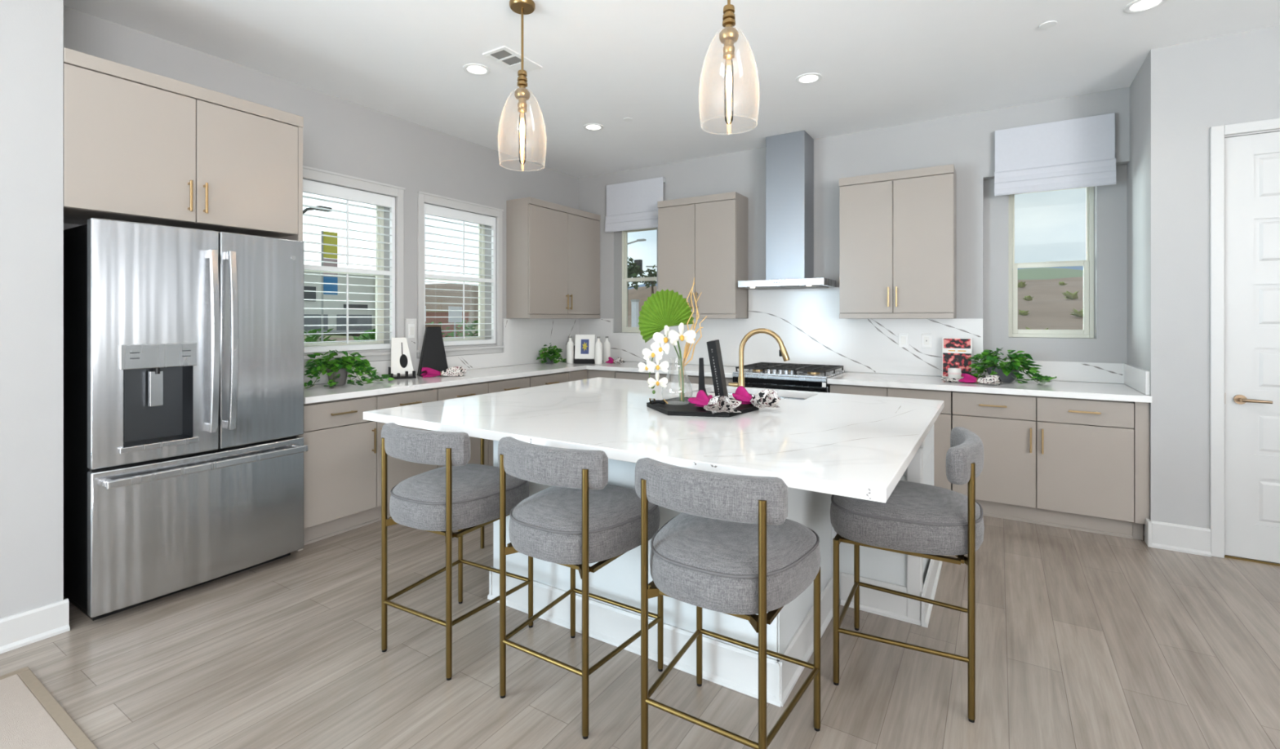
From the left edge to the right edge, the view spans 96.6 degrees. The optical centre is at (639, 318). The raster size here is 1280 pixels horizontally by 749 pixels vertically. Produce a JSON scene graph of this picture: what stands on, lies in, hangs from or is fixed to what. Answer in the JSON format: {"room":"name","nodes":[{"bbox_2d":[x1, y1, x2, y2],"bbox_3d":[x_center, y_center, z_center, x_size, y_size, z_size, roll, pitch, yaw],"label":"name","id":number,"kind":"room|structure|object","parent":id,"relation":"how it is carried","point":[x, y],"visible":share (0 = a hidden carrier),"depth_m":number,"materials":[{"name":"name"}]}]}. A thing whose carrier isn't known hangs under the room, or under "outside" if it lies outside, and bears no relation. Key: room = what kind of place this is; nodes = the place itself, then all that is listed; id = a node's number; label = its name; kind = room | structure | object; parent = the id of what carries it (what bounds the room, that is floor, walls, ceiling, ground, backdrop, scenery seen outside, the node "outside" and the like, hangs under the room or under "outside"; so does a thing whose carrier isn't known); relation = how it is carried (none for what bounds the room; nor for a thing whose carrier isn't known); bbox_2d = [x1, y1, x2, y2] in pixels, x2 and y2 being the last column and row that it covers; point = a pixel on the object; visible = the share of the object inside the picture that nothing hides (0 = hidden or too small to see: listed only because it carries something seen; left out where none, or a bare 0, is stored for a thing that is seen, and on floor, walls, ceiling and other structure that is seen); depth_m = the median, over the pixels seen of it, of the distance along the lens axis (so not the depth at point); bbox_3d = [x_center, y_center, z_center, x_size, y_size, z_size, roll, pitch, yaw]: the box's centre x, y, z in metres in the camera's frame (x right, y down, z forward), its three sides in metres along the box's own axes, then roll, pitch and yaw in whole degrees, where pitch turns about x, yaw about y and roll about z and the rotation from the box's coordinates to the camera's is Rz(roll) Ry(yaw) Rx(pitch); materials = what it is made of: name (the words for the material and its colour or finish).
{"room":"kitchen","nodes":[
{"label":"kitchen","id":0,"kind":"room"},
{"bbox_2d":[0,0,63,618],"bbox_3d":[-4.327,-0.129,0.566,0.880,3.032,5.216,0,0,32],"label":"wall","id":1,"kind":"structure","parent":0,"point":[32,31],"depth_m":2.45,"materials":[{"name":"paint"}]},
{"bbox_2d":[0,599,70,654],"bbox_3d":[-2.980,1.320,1.854,0.032,0.135,1.630,0,0,32],"label":"baseboard","id":2,"kind":"structure","parent":1,"relation":"attached to","point":[24,628],"depth_m":2.45,"materials":[{"name":"paint"}]},
{"bbox_2d":[63,5,578,377],"bbox_3d":[-1.909,-0.129,5.010,0.250,3.032,4.884,0,0,32],"label":"wall","id":3,"kind":"structure","parent":0,"point":[340,135],"depth_m":4.51,"materials":[{"name":"paint"}]},
{"bbox_2d":[302,165,404,365],"bbox_3d":[-2.290,-0.371,4.342,0.265,1.407,0.989,0,0,32],"label":"window","id":4,"kind":"structure","parent":3,"relation":"in","point":[310,173],"depth_m":4.64,"materials":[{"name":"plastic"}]},
{"bbox_2d":[302,178,395,353],"bbox_3d":[-2.231,-0.373,4.305,0.095,1.234,0.843,0,0,34],"label":"window blind","id":5,"kind":"object","parent":4,"relation":"attached to","point":[312,187],"visible":0.62,"depth_m":4.36,"materials":[{"name":"white plastic"}]},
{"bbox_2d":[303,318,578,385],"bbox_3d":[-1.623,0.235,5.211,0.020,0.470,3.440,0,0,32],"label":"backsplash","id":6,"kind":"structure","parent":3,"relation":"attached to","point":[523,339],"depth_m":5.76,"materials":[{"name":"white stone"}]},
{"bbox_2d":[416,191,504,358],"bbox_3d":[-1.705,-0.371,5.274,0.265,1.407,0.989,0,0,32],"label":"window","id":7,"kind":"structure","parent":3,"relation":"in","point":[422,197],"depth_m":5.31,"materials":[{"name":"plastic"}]},
{"bbox_2d":[424,203,495,346],"bbox_3d":[-1.647,-0.373,5.237,0.095,1.234,0.843,0,0,34],"label":"plantation shutter","id":8,"kind":"object","parent":7,"relation":"attached to","point":[430,210],"visible":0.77,"depth_m":5.22,"materials":[{"name":"wood"}]},
{"bbox_2d":[506,196,600,318],"bbox_3d":[-0.878,-0.590,6.086,0.348,1.178,1.160,0,0,32],"label":"upper cabinet","id":9,"kind":"object","parent":3,"relation":"attached to","point":[553,250],"visible":1,"depth_m":5.78,"materials":[{"name":"beige paint"}]},
{"bbox_2d":[0,515,1279,748],"bbox_3d":[0.177,1.447,0.622,8.450,0.120,10.100,0,0,32],"label":"floor","id":10,"kind":"structure","parent":0,"point":[1084,640],"depth_m":2.30,"materials":[{"name":"grey wood"}]},
{"bbox_2d":[0,666,97,748],"bbox_3d":[-2.248,1.383,1.232,1.407,0.008,1.555,0,0,32],"label":"area rug","id":11,"kind":"object","parent":10,"relation":"on","point":[31,717],"visible":1,"depth_m":1.96,"materials":[{"name":"beige fabric"}]},
{"bbox_2d":[63,47,303,551],"bbox_3d":[-2.535,0.089,3.133,0.646,2.597,1.034,0,0,32],"label":"tall cabinet","id":12,"kind":"object","parent":10,"relation":"on","point":[140,146],"visible":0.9,"depth_m":2.89,"materials":[{"name":"beige paint"}]},
{"bbox_2d":[63,217,307,621],"bbox_3d":[-2.457,0.468,3.094,0.799,1.838,0.922,0,0,32],"label":"refrigerator","id":13,"kind":"object","parent":10,"relation":"on","point":[184,347],"visible":0.99,"depth_m":2.79,"materials":[{"name":"silver metal"}]},
{"bbox_2d":[302,388,437,546],"bbox_3d":[-2.004,0.950,3.988,0.636,0.874,0.972,0,0,32],"label":"base cabinet","id":14,"kind":"object","parent":10,"relation":"on","point":[342,460],"visible":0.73,"depth_m":3.67,"materials":[{"name":"beige paint"}]},
{"bbox_2d":[303,360,745,404],"bbox_3d":[-0.692,0.492,4.623,2.221,0.040,3.444,0,0,32],"label":"countertop","id":15,"kind":"structure","parent":14,"relation":"on","point":[317,393],"depth_m":4.65,"materials":[{"name":"white stone"}]},
{"bbox_2d":[326,368,347,386],"bbox_3d":[-2.143,0.412,4.044,0.140,0.120,0.140,0,0,32],"label":"pot","id":16,"kind":"object","parent":15,"relation":"on","point":[343,373],"depth_m":4.00,"materials":[{"name":"ceramic"}]},
{"bbox_2d":[303,350,395,388],"bbox_3d":[-2.078,0.345,4.064,0.390,0.254,0.708,0,0,32],"label":"ivy","id":17,"kind":"object","parent":15,"relation":"on","point":[337,374],"visible":1,"depth_m":3.99,"materials":[{"name":"plant"}]},
{"bbox_2d":[388,337,416,379],"bbox_3d":[-1.882,0.312,4.514,0.190,0.320,0.111,0,0,-34],"label":"plaque","id":18,"kind":"object","parent":15,"relation":"on","point":[401,361],"visible":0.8,"depth_m":4.52,"materials":[{"name":"white ceramic"}]},
{"bbox_2d":[417,324,448,377],"bbox_3d":[-1.720,0.261,4.747,0.235,0.422,0.120,0,0,-31],"label":"cutting board","id":19,"kind":"object","parent":15,"relation":"on","point":[433,356],"visible":0.88,"depth_m":4.71,"materials":[{"name":"wood"}]},
{"bbox_2d":[421,365,466,377],"bbox_3d":[-1.607,0.433,4.663,0.340,0.080,0.160,0,0,-28],"label":"cloth napkin","id":20,"kind":"object","parent":15,"relation":"on","point":[455,371],"visible":1,"depth_m":4.64,"materials":[{"name":"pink fabric"}]},
{"bbox_2d":[536,342,566,364],"bbox_3d":[-0.937,0.362,5.981,0.284,0.220,0.356,0,0,13],"label":"ivy","id":21,"kind":"object","parent":15,"relation":"on","point":[548,359],"visible":1,"depth_m":5.95,"materials":[{"name":"plant"}]},
{"bbox_2d":[566,336,573,364],"bbox_3d":[-0.736,0.329,6.024,0.080,0.286,0.080,0,0,32],"label":"ceramic bottle","id":22,"kind":"object","parent":15,"relation":"on","point":[570,345],"visible":1,"depth_m":5.99,"materials":[{"name":"ceramic"}]},
{"bbox_2d":[573,334,595,364],"bbox_3d":[-0.577,0.321,6.007,0.236,0.303,0.130,0,0,3],"label":"framed print","id":23,"kind":"object","parent":15,"relation":"on","point":[584,345],"visible":0.88,"depth_m":5.98,"materials":[{"name":"white paper"}]},
{"bbox_2d":[595,336,602,364],"bbox_3d":[-0.429,0.329,5.914,0.080,0.286,0.080,0,0,32],"label":"ceramic bottle","id":24,"kind":"object","parent":15,"relation":"on","point":[598,346],"visible":1,"depth_m":5.88,"materials":[{"name":"ceramic"}]},
{"bbox_2d":[603,336,610,363],"bbox_3d":[-0.355,0.331,6.122,0.080,0.281,0.080,0,0,32],"label":"ceramic bottle","id":25,"kind":"object","parent":15,"relation":"on","point":[606,345],"visible":0.86,"depth_m":6.09,"materials":[{"name":"ceramic"}]},
{"bbox_2d":[381,422,533,680],"bbox_3d":[-0.789,0.916,2.486,0.514,0.943,0.537,0,0,29],"label":"bar stool","id":26,"kind":"object","parent":10,"relation":"on","point":[460,495],"visible":0.96,"depth_m":2.30,"materials":[{"name":"grey fabric"}]},
{"bbox_2d":[431,377,529,468],"bbox_3d":[-1.482,0.950,4.821,0.636,0.874,0.989,0,0,32],"label":"base cabinet","id":27,"kind":"object","parent":10,"relation":"on","point":[490,387],"visible":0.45,"depth_m":4.60,"materials":[{"name":"beige paint"}]},
{"bbox_2d":[524,372,568,387],"bbox_3d":[-1.073,0.950,5.471,0.636,0.874,0.542,0,0,32],"label":"base cabinet","id":28,"kind":"object","parent":10,"relation":"on","point":[556,378],"visible":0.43,"depth_m":5.30,"materials":[{"name":"beige paint"}]},
{"bbox_2d":[497,436,663,739],"bbox_3d":[-0.220,0.916,2.183,0.514,0.943,0.537,0,0,32],"label":"bar stool","id":29,"kind":"object","parent":10,"relation":"on","point":[576,522],"visible":0.94,"depth_m":1.99,"materials":[{"name":"grey fabric"}]},
{"bbox_2d":[564,369,618,382],"bbox_3d":[-0.537,0.953,5.779,0.656,0.868,0.543,0,0,32],"label":"base cabinet","id":30,"kind":"object","parent":10,"relation":"on","point":[575,375],"visible":0.13,"depth_m":5.70,"materials":[{"name":"beige paint"}]},
{"bbox_2d":[615,371,735,392],"bbox_3d":[0.433,0.950,5.529,1.245,0.874,0.636,0,0,32],"label":"base cabinet","id":31,"kind":"object","parent":10,"relation":"on","point":[620,375],"visible":0.05,"depth_m":5.32,"materials":[{"name":"beige paint"}]},
{"bbox_2d":[480,424,942,707],"bbox_3d":[0.251,0.950,3.173,2.414,0.874,1.661,0,0,32],"label":"kitchen island","id":32,"kind":"object","parent":10,"relation":"on","point":[733,667],"visible":0.25,"depth_m":2.46,"materials":[{"name":"paint"}]},
{"bbox_2d":[363,377,944,502],"bbox_3d":[0.175,0.492,3.087,2.460,0.040,2.017,0,0,32],"label":"island countertop","id":33,"kind":"structure","parent":32,"relation":"on","point":[851,446],"depth_m":2.50,"materials":[{"name":"white stone"}]},
{"bbox_2d":[646,396,759,417],"bbox_3d":[0.326,0.461,3.002,0.547,0.022,0.584,0,0,32],"label":"serving tray","id":34,"kind":"object","parent":33,"relation":"on","point":[674,406],"visible":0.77,"depth_m":2.88,"materials":[{"name":"wood"}]},
{"bbox_2d":[698,357,707,395],"bbox_3d":[0.353,0.335,3.071,0.073,0.245,0.044,0,0,12],"label":"stand","id":35,"kind":"object","parent":34,"relation":"on","point":[701,374],"visible":0.6,"depth_m":3.06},
{"bbox_2d":[688,390,741,413],"bbox_3d":[0.355,0.406,2.819,0.216,0.082,0.280,0,0,-21],"label":"cloth napkin","id":36,"kind":"object","parent":34,"relation":"on","point":[720,403],"visible":1,"depth_m":2.79,"materials":[{"name":"fabric"}]},
{"bbox_2d":[706,339,728,397],"bbox_3d":[0.428,0.287,3.142,0.100,0.338,0.171,0,0,15],"label":"upright book","id":37,"kind":"object","parent":34,"relation":"on","point":[713,346],"visible":0.88,"depth_m":3.06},
{"bbox_2d":[732,386,780,408],"bbox_3d":[0.594,0.402,2.948,0.187,0.089,0.250,0,0,-38],"label":"cloth napkin","id":38,"kind":"object","parent":34,"relation":"on","point":[766,398],"visible":0.93,"depth_m":2.93,"materials":[{"name":"fabric"}]},
{"bbox_3d":[0.200,0.335,3.075,0.168,0.245,0.168,0,0,32],"label":"glass vase","id":39,"kind":"object","parent":34,"relation":"on","visible":0},
{"bbox_2d":[638,288,693,401],"bbox_3d":[0.137,0.140,3.126,0.310,0.611,0.090,0,0,14],"label":"palm leaf","id":40,"kind":"object","parent":39,"relation":"in","point":[662,308],"visible":0.94,"depth_m":3.12,"materials":[{"name":"plant"}]},
{"bbox_2d":[638,322,695,401],"bbox_3d":[0.140,0.233,3.002,0.298,0.425,0.115,0,0,-4],"label":"orchid spray","id":41,"kind":"object","parent":39,"relation":"in","point":[673,337],"visible":1,"depth_m":3.00,"materials":[{"name":"white plant"}]},
{"bbox_2d":[680,277,706,400],"bbox_3d":[0.288,0.110,3.117,0.150,0.666,0.063,0,0,-9],"label":"twig","id":42,"kind":"object","parent":39,"relation":"in","point":[686,353],"visible":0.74,"depth_m":3.10,"materials":[{"name":"wood"}]},
{"bbox_2d":[728,328,790,387],"bbox_3d":[0.707,0.265,3.408,0.365,0.415,0.060,0,0,25],"label":"faucet","id":43,"kind":"object","parent":33,"relation":"on","point":[783,353],"visible":0.85,"depth_m":3.42,"materials":[{"name":"gold metal"}]},
{"bbox_2d":[635,457,820,748],"bbox_3d":[0.296,0.916,1.859,0.514,0.943,0.537,0,0,32],"label":"bar stool","id":44,"kind":"object","parent":10,"relation":"on","point":[732,548],"visible":1,"depth_m":1.67,"materials":[{"name":"grey fabric"}]},
{"bbox_2d":[732,362,845,399],"bbox_3d":[1.293,0.871,4.950,0.790,0.912,0.733,0,0,32],"label":"range","id":45,"kind":"object","parent":10,"relation":"on","point":[771,375],"visible":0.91,"depth_m":4.73,"materials":[{"name":"silver metal"}]},
{"bbox_2d":[735,382,827,399],"bbox_3d":[1.129,0.858,4.689,0.778,0.618,0.116,0,0,32],"label":"oven","id":46,"kind":"object","parent":45,"relation":"in","point":[771,385],"depth_m":4.65,"materials":[{"name":"grey metal"}]},
{"bbox_2d":[733,368,845,378],"bbox_3d":[1.308,0.464,4.974,0.790,0.016,0.676,0,0,32],"label":"cooktop","id":47,"kind":"object","parent":45,"relation":"in","point":[748,373],"depth_m":4.74,"materials":[{"name":"grey metal"}]},
{"bbox_2d":[829,384,952,490],"bbox_3d":[2.012,0.950,4.538,0.851,0.874,0.636,0,0,32],"label":"base cabinet","id":48,"kind":"object","parent":10,"relation":"on","point":[943,426],"visible":0.07,"depth_m":4.12,"materials":[{"name":"beige paint"}]},
{"bbox_2d":[830,426,984,723],"bbox_3d":[1.042,0.916,2.246,0.537,0.943,0.514,0,0,30],"label":"bar stool","id":49,"kind":"object","parent":10,"relation":"on","point":[924,521],"visible":0.89,"depth_m":2.05,"materials":[{"name":"grey fabric"}]},
{"bbox_2d":[952,391,1133,539],"bbox_3d":[2.797,0.950,4.045,0.997,0.874,0.636,0,0,32],"label":"base cabinet","id":50,"kind":"object","parent":10,"relation":"on","point":[1055,462],"visible":0.98,"depth_m":3.76,"materials":[{"name":"beige paint"}]},
{"bbox_2d":[826,372,1151,403],"bbox_3d":[2.497,0.492,4.307,1.930,0.040,0.789,0,0,32],"label":"countertop","id":51,"kind":"structure","parent":50,"relation":"on","point":[1055,388],"depth_m":4.02,"materials":[{"name":"white stone"}]},
{"bbox_2d":[942,337,972,378],"bbox_3d":[2.511,0.312,4.520,0.204,0.320,0.066,0,0,30],"label":"cookbook","id":52,"kind":"object","parent":51,"relation":"on","point":[956,352],"visible":0.77,"depth_m":4.51,"materials":[{"name":"red paper"}]},
{"bbox_2d":[943,338,970,348],"bbox_3d":[2.513,0.198,4.524,0.188,0.076,0.012,0,0,30],"label":"photo","id":53,"kind":"object","parent":52,"relation":"attached to","point":[948,343],"depth_m":4.52},
{"bbox_2d":[942,352,971,377],"bbox_3d":[2.501,0.366,4.503,0.196,0.184,0.027,0,0,30],"label":"photo","id":54,"kind":"object","parent":52,"relation":"attached to","point":[950,360],"depth_m":4.51},
{"bbox_2d":[958,373,1003,385],"bbox_3d":[2.458,0.438,4.120,0.150,0.070,0.260,0,0,-44],"label":"cloth napkin","id":55,"kind":"object","parent":51,"relation":"on","point":[988,380],"visible":1,"depth_m":4.10,"materials":[{"name":"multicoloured fabric"}]},
{"bbox_2d":[986,365,1019,382],"bbox_3d":[2.708,0.417,4.258,0.210,0.110,0.210,0,0,32],"label":"pot","id":56,"kind":"object","parent":51,"relation":"on","point":[1003,378],"depth_m":4.18,"materials":[{"name":"ceramic"}]},
{"bbox_2d":[968,347,1057,383],"bbox_3d":[2.739,0.343,4.230,0.573,0.257,0.370,0,0,32],"label":"ivy","id":57,"kind":"object","parent":51,"relation":"on","point":[1007,372],"visible":0.95,"depth_m":4.18,"materials":[{"name":"plant"}]},
{"bbox_2d":[1132,402,1149,540],"bbox_3d":[3.123,0.950,3.557,0.068,0.874,0.076,0,0,32],"label":"filler panel","id":58,"kind":"object","parent":10,"relation":"on","point":[1141,410],"visible":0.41,"depth_m":3.53,"materials":[{"name":"beige paint"}]},
{"bbox_2d":[63,0,1279,177],"bbox_3d":[0.177,-1.705,0.622,8.450,0.120,10.100,0,0,32],"label":"ceiling","id":59,"kind":"structure","parent":0,"point":[660,64],"depth_m":3.59,"materials":[{"name":"paint"}]},
{"bbox_2d":[462,63,490,75],"bbox_3d":[-1.075,-1.640,3.761,0.176,0.008,0.176,0,0,32],"label":"recessed light","id":60,"kind":"object","parent":59,"relation":"in","point":[479,69],"visible":1,"depth_m":3.75,"materials":[{"name":"white plastic"}]},
{"bbox_2d":[482,45,542,72],"bbox_3d":[-0.806,-1.640,3.626,0.194,0.008,0.337,0,0,32],"label":"ceiling vent","id":61,"kind":"object","parent":59,"relation":"in","point":[504,55],"visible":0.97,"depth_m":3.60,"materials":[{"name":"white plastic"}]},
{"bbox_2d":[490,49,511,59],"bbox_3d":[-0.856,-1.640,3.537,0.124,0.006,0.080,0,0,32],"label":"grille","id":62,"kind":"object","parent":61,"relation":"attached to","point":[498,54],"depth_m":3.54,"materials":[{"name":"metal"}]},
{"bbox_2d":[502,56,524,65],"bbox_3d":[-0.804,-1.640,3.620,0.124,0.006,0.080,0,0,32],"label":"grille","id":63,"kind":"object","parent":61,"relation":"attached to","point":[508,60],"depth_m":3.62,"materials":[{"name":"metal"}]},
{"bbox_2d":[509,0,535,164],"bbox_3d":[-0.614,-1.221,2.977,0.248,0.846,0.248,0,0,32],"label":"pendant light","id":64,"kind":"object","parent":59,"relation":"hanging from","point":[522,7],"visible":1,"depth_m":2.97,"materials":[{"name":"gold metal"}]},
{"bbox_2d":[514,88,529,113],"bbox_3d":[-0.614,-1.138,2.977,0.080,0.118,0.080,0,0,32],"label":"socket","id":65,"kind":"object","parent":64,"relation":"attached to","point":[522,95],"depth_m":2.96,"materials":[{"name":"gold metal"}]},
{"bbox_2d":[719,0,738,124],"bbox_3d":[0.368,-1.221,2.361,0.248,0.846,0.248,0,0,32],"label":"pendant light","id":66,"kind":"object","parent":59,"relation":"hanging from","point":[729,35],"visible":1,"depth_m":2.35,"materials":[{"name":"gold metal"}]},
{"bbox_2d":[719,26,738,59],"bbox_3d":[0.368,-1.138,2.361,0.080,0.118,0.080,0,0,32],"label":"socket","id":67,"kind":"object","parent":66,"relation":"attached to","point":[728,36],"depth_m":2.34,"materials":[{"name":"gold metal"}]},
{"bbox_2d":[795,72,822,84],"bbox_3d":[1.154,-1.640,3.903,0.176,0.008,0.176,0,0,32],"label":"recessed light","id":68,"kind":"object","parent":59,"relation":"in","point":[811,77],"visible":1,"depth_m":3.90,"materials":[{"name":"white plastic"}]},
{"bbox_2d":[1123,0,1167,13],"bbox_3d":[2.639,-1.640,2.979,0.176,0.008,0.176,0,0,32],"label":"recessed light","id":69,"kind":"object","parent":59,"relation":"in","point":[1136,6],"visible":1,"depth_m":2.99,"materials":[{"name":"white plastic"}]},
{"bbox_2d":[578,111,983,376],"bbox_3d":[1.074,-0.129,5.714,4.055,3.032,0.280,0,0,32],"label":"wall","id":70,"kind":"structure","parent":0,"point":[957,140],"depth_m":5.16,"materials":[{"name":"paint"}]},
{"bbox_2d":[604,177,665,232],"bbox_3d":[-0.059,-1.229,6.213,0.735,0.532,0.079,0,0,32],"label":"blind","id":71,"kind":"object","parent":70,"relation":"attached to","point":[633,205],"visible":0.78,"depth_m":6.19,"materials":[{"name":"fabric"}]},
{"bbox_2d":[622,227,657,333],"bbox_3d":[0.043,-0.437,6.418,0.560,1.192,0.064,0,0,32],"label":"window","id":72,"kind":"structure","parent":70,"relation":"in","point":[625,329],"depth_m":6.52,"materials":[{"name":"plastic"}]},
{"bbox_2d":[657,191,747,318],"bbox_3d":[0.607,-0.590,5.634,0.840,1.178,0.348,0,0,32],"label":"upper cabinet","id":73,"kind":"object","parent":70,"relation":"attached to","point":[704,238],"visible":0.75,"depth_m":5.47,"materials":[{"name":"beige paint"}]},
{"bbox_2d":[578,287,982,376],"bbox_3d":[1.003,0.095,5.581,4.034,0.750,0.020,0,0,32],"label":"backsplash","id":74,"kind":"structure","parent":70,"relation":"attached to","point":[808,323],"depth_m":5.21,"materials":[{"name":"white stone"}]},
{"bbox_2d":[898,333,908,347],"bbox_3d":[2.217,0.182,4.803,0.075,0.118,0.008,0,0,32],"label":"wall outlet","id":75,"kind":"object","parent":74,"relation":"attached to","point":[903,337],"visible":1,"depth_m":4.80,"materials":[{"name":"white plastic"}]},
{"bbox_2d":[921,333,931,347],"bbox_3d":[2.365,0.182,4.709,0.075,0.118,0.009,0,0,32],"label":"wall outlet","id":76,"kind":"object","parent":74,"relation":"attached to","point":[926,338],"visible":1,"depth_m":4.71,"materials":[{"name":"white plastic"}]},
{"bbox_2d":[737,130,835,289],"bbox_3d":[1.322,-0.958,5.125,0.761,1.370,0.452,0,0,32],"label":"range hood","id":77,"kind":"object","parent":70,"relation":"attached to","point":[789,157],"visible":1,"depth_m":5.06,"materials":[{"name":"silver metal"}]},
{"bbox_2d":[839,164,955,318],"bbox_3d":[2.107,-0.590,4.692,0.848,1.178,0.348,0,0,32],"label":"upper cabinet","id":78,"kind":"object","parent":70,"relation":"attached to","point":[897,229],"visible":1,"depth_m":4.56,"materials":[{"name":"beige paint"}]},
{"bbox_2d":[983,359,1125,383],"bbox_3d":[3.142,0.398,4.357,0.888,0.145,0.020,0,0,32],"label":"backsplash","id":79,"kind":"structure","parent":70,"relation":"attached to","point":[1096,372],"depth_m":4.25,"materials":[{"name":"white stone"}]},
{"bbox_2d":[982,86,1129,383],"bbox_3d":[3.200,-0.129,4.450,0.890,3.032,0.400,0,0,32],"label":"wall niche","id":80,"kind":"object","parent":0,"point":[1108,344],"visible":0.4,"depth_m":4.25,"materials":[{"name":"paint"}]},
{"bbox_2d":[1008,186,1093,338],"bbox_3d":[3.233,-0.452,4.504,0.548,1.202,0.064,0,0,32],"label":"window","id":81,"kind":"structure","parent":80,"relation":"attached to","point":[1087,331],"depth_m":4.45,"materials":[{"name":"plastic"}]},
{"bbox_2d":[994,112,1115,195],"bbox_3d":[3.069,-1.205,4.249,0.729,0.511,0.079,0,0,32],"label":"blind","id":82,"kind":"object","parent":80,"relation":"attached to","point":[1076,153],"visible":1,"depth_m":4.21,"materials":[{"name":"fabric"}]},
{"bbox_2d":[1127,44,1176,536],"bbox_3d":[3.450,-0.129,3.903,0.115,3.032,1.063,0,0,32],"label":"wall","id":83,"kind":"structure","parent":0,"point":[1152,165],"depth_m":3.47,"materials":[{"name":"paint"}]},
{"bbox_2d":[1124,364,1150,395],"bbox_3d":[3.313,0.398,3.813,0.020,0.145,0.720,0,0,32],"label":"backsplash","id":84,"kind":"structure","parent":83,"relation":"attached to","point":[1138,379],"depth_m":3.72,"materials":[{"name":"white stone"}]},
{"bbox_2d":[1144,519,1151,547],"bbox_3d":[3.117,1.310,3.499,0.020,0.155,0.100,0,0,32],"label":"trim","id":85,"kind":"structure","parent":83,"relation":"attached to","point":[1148,526],"depth_m":3.46,"materials":[{"name":"paint"}]},
{"bbox_2d":[1176,24,1279,528],"bbox_3d":[4.576,-0.129,2.635,3.140,3.032,0.113,0,0,32],"label":"wall","id":86,"kind":"structure","parent":0,"point":[1233,78],"depth_m":3.37,"materials":[{"name":"paint"}]},
{"bbox_2d":[1148,520,1211,557],"bbox_3d":[3.215,1.310,3.403,0.273,0.155,0.032,0,0,32],"label":"baseboard","id":87,"kind":"structure","parent":86,"relation":"attached to","point":[1166,536],"depth_m":3.40,"materials":[{"name":"paint"}]},
{"bbox_2d":[1209,117,1279,566],"bbox_3d":[3.798,0.133,3.087,1.050,2.508,0.154,0,0,32],"label":"door","id":88,"kind":"structure","parent":86,"relation":"in","point":[1245,157],"depth_m":3.27,"materials":[{"name":"paint"}]},
{"label":"outside","id":89,"kind":"structure","parent":0,"visible":0},
{"bbox_2d":[303,325,478,337],"bbox_3d":[-35.093,-0.001,45.959,220.000,4.964,150.000,0,0,32],"label":"ground","id":90,"kind":"structure","parent":89,"point":[333,335],"depth_m":41.50,"materials":[{"name":"green plant"}]},
{"bbox_2d":[303,271,375,330],"bbox_3d":[-27.640,-1.249,51.907,7.100,6.200,12.800,0,0,32],"label":"house","id":91,"kind":"structure","parent":90,"relation":"on","point":[307,277],"depth_m":49.29,"materials":[{"name":"paint"}]},
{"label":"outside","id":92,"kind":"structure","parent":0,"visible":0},
{"bbox_2d":[303,276,1083,342],"bbox_3d":[19.349,-0.611,23.595,76.000,4.765,42.000,0,0,32],"label":"hill","id":93,"kind":"structure","parent":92,"point":[1048,308],"depth_m":25.59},
{"bbox_2d":[303,328,336,342],"bbox_3d":[-13.468,0.898,23.173,2.042,1.018,2.098,0,0,32],"label":"shrub","id":94,"kind":"object","parent":93,"relation":"on","point":[311,331],"visible":0.26,"depth_m":23.02,"materials":[{"name":"green plant"}]},
{"bbox_2d":[320,231,337,342],"bbox_3d":[-9.407,-0.578,17.282,0.055,4.100,0.488,0,0,32],"label":"banner flag","id":95,"kind":"object","parent":93,"relation":"on","point":[327,240],"visible":0.75,"depth_m":17.24,"materials":[{"name":"fabric"}]},
{"bbox_2d":[425,311,470,337],"bbox_3d":[-11.371,0.501,31.365,0.420,1.928,4.800,0,0,32],"label":"wall","id":96,"kind":"structure","parent":93,"relation":"on","point":[428,313],"depth_m":31.78,"materials":[{"name":"red brick"}]},
{"bbox_2d":[448,306,462,337],"bbox_3d":[-8.579,0.348,26.484,0.080,1.822,0.750,0,0,32],"label":"sign","id":97,"kind":"object","parent":93,"relation":"on","point":[451,313],"visible":0.82,"depth_m":26.46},
{"bbox_2d":[446,320,478,338],"bbox_3d":[-8.624,0.558,28.762,2.119,1.090,1.861,0,0,-40],"label":"shrub","id":98,"kind":"object","parent":93,"relation":"on","point":[470,326],"visible":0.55,"depth_m":28.73,"materials":[{"name":"green plant"}]},
{"bbox_2d":[631,299,639,327],"bbox_3d":[-0.206,0.096,24.003,0.280,1.797,0.240,0,0,32],"label":"marker post","id":99,"kind":"object","parent":93,"relation":"on","point":[634,303],"visible":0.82,"depth_m":23.91,"materials":[{"name":"white"}]},
{"bbox_2d":[627,257,644,290],"bbox_3d":[-1.035,-2.508,44.986,2.827,4.852,2.837,0,0,32],"label":"street tree","id":100,"kind":"object","parent":93,"relation":"on","point":[632,272],"visible":0.27,"depth_m":44.61,"materials":[{"name":"green plant"}]},
{"bbox_2d":[641,264,657,294],"bbox_3d":[1.002,-2.370,47.334,1.925,4.293,1.904,0,0,14],"label":"street tree","id":101,"kind":"object","parent":93,"relation":"on","point":[650,274],"visible":0.63,"depth_m":47.30,"materials":[{"name":"green plant"}]},
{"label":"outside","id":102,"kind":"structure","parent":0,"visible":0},
{"bbox_2d":[1017,267,1083,279],"bbox_3d":[119.886,-4.823,161.204,340.000,24.421,130.000,0,0,32],"label":"hill","id":103,"kind":"structure","parent":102,"point":[1037,273],"depth_m":173.42,"materials":[{"name":"plant"}]},
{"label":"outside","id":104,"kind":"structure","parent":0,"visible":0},
{"bbox_2d":[425,283,478,325],"bbox_3d":[-72.353,-4.610,240.539,150.000,19.994,200.000,0,0,32],"label":"building","id":105,"kind":"structure","parent":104,"point":[440,286],"depth_m":205.29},
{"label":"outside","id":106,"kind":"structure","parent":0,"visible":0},
{"bbox_2d":[627,285,657,315],"bbox_3d":[0.390,-1.459,87.443,44.000,7.693,30.000,0,0,32],"label":"building","id":107,"kind":"structure","parent":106,"point":[642,293],"depth_m":86.50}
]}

